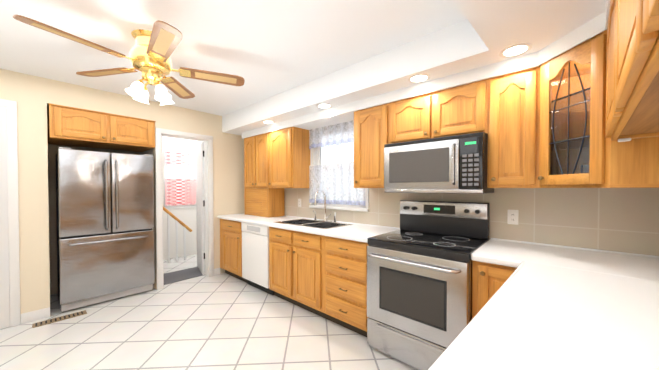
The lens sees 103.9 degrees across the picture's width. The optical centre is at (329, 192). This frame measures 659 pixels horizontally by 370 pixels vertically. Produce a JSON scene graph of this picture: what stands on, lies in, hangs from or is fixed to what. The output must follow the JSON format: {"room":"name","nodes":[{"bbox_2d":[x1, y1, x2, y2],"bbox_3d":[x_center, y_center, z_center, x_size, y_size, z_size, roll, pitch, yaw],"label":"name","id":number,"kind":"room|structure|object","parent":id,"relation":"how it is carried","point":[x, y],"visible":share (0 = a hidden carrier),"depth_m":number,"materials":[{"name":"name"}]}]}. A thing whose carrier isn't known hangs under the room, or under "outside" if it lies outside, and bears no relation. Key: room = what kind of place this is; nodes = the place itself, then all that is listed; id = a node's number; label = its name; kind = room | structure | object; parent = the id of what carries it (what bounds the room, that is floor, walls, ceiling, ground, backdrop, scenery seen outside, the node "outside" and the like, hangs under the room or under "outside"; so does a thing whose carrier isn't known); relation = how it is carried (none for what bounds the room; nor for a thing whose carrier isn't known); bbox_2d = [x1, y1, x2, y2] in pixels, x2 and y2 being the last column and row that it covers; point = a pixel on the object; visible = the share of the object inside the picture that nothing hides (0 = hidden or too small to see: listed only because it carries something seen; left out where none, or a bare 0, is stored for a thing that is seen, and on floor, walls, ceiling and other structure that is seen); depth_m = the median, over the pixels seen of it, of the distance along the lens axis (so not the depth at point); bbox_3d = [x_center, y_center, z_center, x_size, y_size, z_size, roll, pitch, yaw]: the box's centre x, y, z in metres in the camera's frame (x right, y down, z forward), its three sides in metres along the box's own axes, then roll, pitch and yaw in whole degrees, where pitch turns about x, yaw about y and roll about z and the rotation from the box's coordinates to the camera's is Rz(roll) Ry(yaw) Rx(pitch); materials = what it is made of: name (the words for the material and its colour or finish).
{"room":"kitchen","nodes":[
{"label":"kitchen","id":0,"kind":"room"},
{"bbox_2d":[0,69,244,323],"bbox_3d":[-3.071,0.047,3.657,1.662,2.640,4.700,1,1,42],"label":"wall","id":1,"kind":"structure","parent":0,"point":[32,96],"depth_m":2.95,"materials":[{"name":"beige paint"}]},
{"bbox_2d":[48,103,155,151],"bbox_3d":[-2.757,-0.739,3.157,0.680,0.337,0.925,1,1,42],"label":"upper cabinet","id":2,"kind":"object","parent":1,"relation":"attached to","point":[72,126],"visible":1,"depth_m":2.93,"materials":[{"name":"brown wood"}]},
{"bbox_2d":[0,99,213,328],"bbox_3d":[-2.726,0.202,2.874,0.121,2.154,2.813,1,1,42],"label":"trim","id":3,"kind":"structure","parent":1,"relation":"attached to","point":[9,270],"depth_m":2.47,"materials":[{"name":"white wood"}]},
{"bbox_2d":[164,149,195,208],"bbox_3d":[-2.887,-0.247,4.989,0.080,1.110,0.560,1,1,42],"label":"window","id":4,"kind":"structure","parent":1,"relation":"in","point":[192,172],"depth_m":4.91,"materials":[{"name":"white glass"}]},
{"bbox_2d":[165,150,195,205],"bbox_3d":[-2.842,-0.262,4.948,0.024,1.020,0.540,1,1,42],"label":"curtain","id":5,"kind":"object","parent":4,"relation":"hanging from","point":[180,191],"visible":0.9,"depth_m":4.94,"materials":[{"name":"fabric"}]},
{"bbox_2d":[196,142,204,274],"bbox_3d":[-2.074,0.245,4.148,0.054,2.010,0.618,-1,1,-36],"label":"door","id":6,"kind":"structure","parent":1,"relation":"attached to","point":[200,206],"depth_m":4.00,"materials":[{"name":"white wood"}]},
{"bbox_2d":[0,254,417,369],"bbox_3d":[-1.743,1.339,2.160,6.660,0.100,4.200,1,1,42],"label":"floor","id":7,"kind":"structure","parent":0,"point":[223,321],"depth_m":2.30,"materials":[{"name":"tile"}]},
{"bbox_2d":[32,310,86,327],"bbox_3d":[-2.722,1.279,2.616,0.110,0.007,0.380,1,1,42],"label":"floor vent","id":8,"kind":"object","parent":7,"relation":"in","point":[53,320],"visible":1,"depth_m":2.59,"materials":[{"name":"brown metal"}]},
{"bbox_2d":[56,147,154,311],"bbox_3d":[-2.753,0.399,3.192,0.780,1.750,0.840,1,1,42],"label":"fridge","id":9,"kind":"object","parent":7,"relation":"on","point":[105,222],"visible":1,"depth_m":2.92,"materials":[{"name":"silver metal"}]},
{"bbox_2d":[163,206,191,262],"bbox_3d":[-2.782,0.703,4.639,0.060,1.100,0.597,1,1,42],"label":"handrail","id":10,"kind":"object","parent":7,"relation":"on","point":[169,213],"visible":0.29,"depth_m":4.65,"materials":[{"name":"brown wood"}]},
{"bbox_2d":[163,266,202,284],"bbox_3d":[-2.177,1.256,4.004,0.500,0.012,0.890,1,1,42],"label":"floor mat","id":11,"kind":"object","parent":7,"relation":"on","point":[179,275],"visible":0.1,"depth_m":3.88,"materials":[{"name":"grey fabric"}]},
{"bbox_2d":[220,218,240,279],"bbox_3d":[-1.246,0.828,3.965,0.678,0.871,0.615,1,1,42],"label":"base cabinet","id":12,"kind":"object","parent":7,"relation":"on","point":[230,229],"depth_m":3.72,"materials":[{"name":"brown wood"}]},
{"bbox_2d":[217,214,308,225],"bbox_3d":[-1.006,0.376,3.744,1.322,0.040,0.617,1,1,42],"label":"countertop","id":13,"kind":"structure","parent":12,"relation":"on","point":[265,221],"depth_m":3.43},
{"bbox_2d":[265,238,320,315],"bbox_3d":[-0.203,0.927,3.039,0.906,0.700,0.615,1,1,42],"label":"base cabinet","id":14,"kind":"object","parent":7,"relation":"on","point":[292,273],"depth_m":2.82,"materials":[{"name":"brown wood"}]},
{"bbox_2d":[321,234,367,336],"bbox_3d":[0.336,0.849,2.558,0.538,0.871,0.615,1,1,42],"label":"base cabinet","id":15,"kind":"object","parent":7,"relation":"on","point":[343,260],"depth_m":2.33,"materials":[{"name":"brown wood"}]},
{"bbox_2d":[317,223,396,241],"bbox_3d":[0.319,0.393,2.566,0.584,0.040,0.617,1,1,42],"label":"countertop","id":16,"kind":"structure","parent":15,"relation":"on","point":[355,231],"depth_m":2.48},
{"bbox_2d":[367,200,489,369],"bbox_3d":[0.771,0.688,2.068,0.754,1.205,0.722,1,1,42],"label":"range","id":17,"kind":"object","parent":7,"relation":"on","point":[419,289],"visible":0.92,"depth_m":1.90,"materials":[{"name":"silver metal"}]},
{"bbox_2d":[0,0,466,115],"bbox_3d":[-1.743,-1.200,2.123,6.660,0.100,4.200,1,1,42],"label":"ceiling","id":18,"kind":"structure","parent":0,"point":[265,49],"depth_m":1.91,"materials":[{"name":"white paint"}]},
{"bbox_2d":[13,15,244,104],"bbox_3d":[-1.321,-0.912,1.901,1.255,0.470,1.274,1,1,42],"label":"ceiling fan","id":19,"kind":"object","parent":18,"relation":"hanging from","point":[151,52],"visible":1,"depth_m":1.86,"materials":[{"name":"brown wood"}]},
{"bbox_2d":[273,226,320,249],"bbox_3d":[-0.385,0.495,2.827,0.906,0.171,0.020,1,1,42],"label":"drawers","id":20,"kind":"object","parent":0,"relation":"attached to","point":[282,233],"depth_m":2.74,"materials":[{"name":"brown wood"}]},
{"bbox_2d":[222,0,610,138],"bbox_3d":[-1.009,-0.970,1.409,4.410,0.340,4.190,1,1,42],"label":"ceiling","id":21,"kind":"structure","parent":0,"point":[477,41],"depth_m":1.87,"materials":[{"name":"white paint"}]},
{"bbox_2d":[261,120,274,123],"bbox_3d":[-0.803,-0.917,3.379,0.169,0.004,0.169,0,1,21],"label":"recessed light","id":22,"kind":"object","parent":21,"relation":"in","point":[265,121],"depth_m":3.38,"materials":[{"name":"white glass"}]},
{"bbox_2d":[316,103,331,108],"bbox_3d":[-0.056,-0.907,2.715,0.169,0.004,0.169,0,1,21],"label":"recessed light","id":23,"kind":"object","parent":21,"relation":"in","point":[323,105],"depth_m":2.70,"materials":[{"name":"white glass"}]},
{"bbox_2d":[408,74,429,82],"bbox_3d":[0.706,-0.897,2.037,0.169,0.004,0.169,1,1,36],"label":"recessed light","id":24,"kind":"object","parent":21,"relation":"in","point":[416,78],"depth_m":2.04,"materials":[{"name":"white glass"}]},
{"bbox_2d":[499,43,531,57],"bbox_3d":[1.169,-0.891,1.625,0.169,0.004,0.169,0,1,21],"label":"recessed light","id":25,"kind":"object","parent":21,"relation":"in","point":[514,50],"depth_m":1.62,"materials":[{"name":"white glass"}]},
{"bbox_2d":[284,135,658,255],"bbox_3d":[0.383,0.057,2.990,4.610,2.440,0.106,1,1,42],"label":"wall","id":26,"kind":"structure","parent":0,"point":[620,219],"depth_m":1.83,"materials":[{"name":"beige tile"}]},
{"bbox_2d":[244,127,309,217],"bbox_3d":[-0.809,-0.240,3.737,1.170,1.187,0.352,1,1,42],"label":"upper cabinet","id":27,"kind":"object","parent":26,"relation":"attached to","point":[277,162],"visible":1,"depth_m":3.58,"materials":[{"name":"brown wood"}]},
{"bbox_2d":[309,123,368,211],"bbox_3d":[0.124,-0.326,3.199,0.929,1.070,0.150,1,1,42],"label":"window","id":28,"kind":"structure","parent":26,"relation":"in","point":[335,154],"depth_m":3.27,"materials":[{"name":"white"}]},
{"bbox_2d":[309,120,364,205],"bbox_3d":[0.074,-0.368,3.143,0.925,1.025,0.029,1,1,42],"label":"curtain","id":29,"kind":"object","parent":28,"relation":"hanging from","point":[322,140],"visible":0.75,"depth_m":3.16,"materials":[{"name":"fabric"}]},
{"bbox_2d":[354,103,389,187],"bbox_3d":[0.490,-0.430,2.599,0.400,0.775,0.322,1,1,42],"label":"upper cabinet","id":30,"kind":"object","parent":26,"relation":"attached to","point":[371,125],"depth_m":2.47,"materials":[{"name":"brown wood"}]},
{"bbox_2d":[390,81,481,143],"bbox_3d":[0.931,-0.620,2.204,0.780,0.384,0.322,1,1,42],"label":"upper cabinet","id":31,"kind":"object","parent":26,"relation":"attached to","point":[457,110],"depth_m":2.05,"materials":[{"name":"brown wood"}]},
{"bbox_2d":[384,132,493,193],"bbox_3d":[0.888,-0.209,2.161,0.770,0.427,0.448,1,1,42],"label":"microwave","id":32,"kind":"object","parent":31,"relation":"attached to","point":[453,164],"visible":1,"depth_m":1.96,"materials":[{"name":"silver plastic"}]},
{"bbox_2d":[507,209,518,224],"bbox_3d":[1.418,0.192,1.996,0.070,0.114,0.007,1,1,42],"label":"electrical outlet","id":33,"kind":"object","parent":26,"relation":"attached to","point":[512,216],"depth_m":1.99,"materials":[{"name":"white plastic"}]},
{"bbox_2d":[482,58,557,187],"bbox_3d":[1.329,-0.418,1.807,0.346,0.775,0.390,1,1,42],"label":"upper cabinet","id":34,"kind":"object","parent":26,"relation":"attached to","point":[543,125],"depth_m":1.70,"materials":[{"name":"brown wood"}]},
{"bbox_2d":[428,238,658,369],"bbox_3d":[0.326,0.427,0.308,0.908,0.042,3.988,1,1,42],"label":"countertop","id":35,"kind":"structure","parent":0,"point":[535,306],"depth_m":0.86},
{"bbox_3d":[0.606,0.100,0.054,0.397,2.440,4.398,1,1,42],"label":"wall","id":36,"kind":"structure","parent":0,"visible":0},
{"bbox_2d":[605,0,658,141],"bbox_3d":[0.607,-0.504,0.307,0.297,0.560,2.372,1,1,45],"label":"upper cabinet","id":37,"kind":"object","parent":36,"relation":"attached to","point":[632,88],"visible":1,"depth_m":0.68,"materials":[{"name":"brown wood"}]},
{"label":"outside","id":38,"kind":"structure","parent":0,"visible":0},
{"bbox_2d":[169,164,189,178],"bbox_3d":[-3.226,-0.257,5.330,0.001,2.200,1.400,1,1,42],"label":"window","id":39,"kind":"structure","parent":38,"point":[178,172],"depth_m":5.42,"materials":[{"name":"white glass"}]}
]}

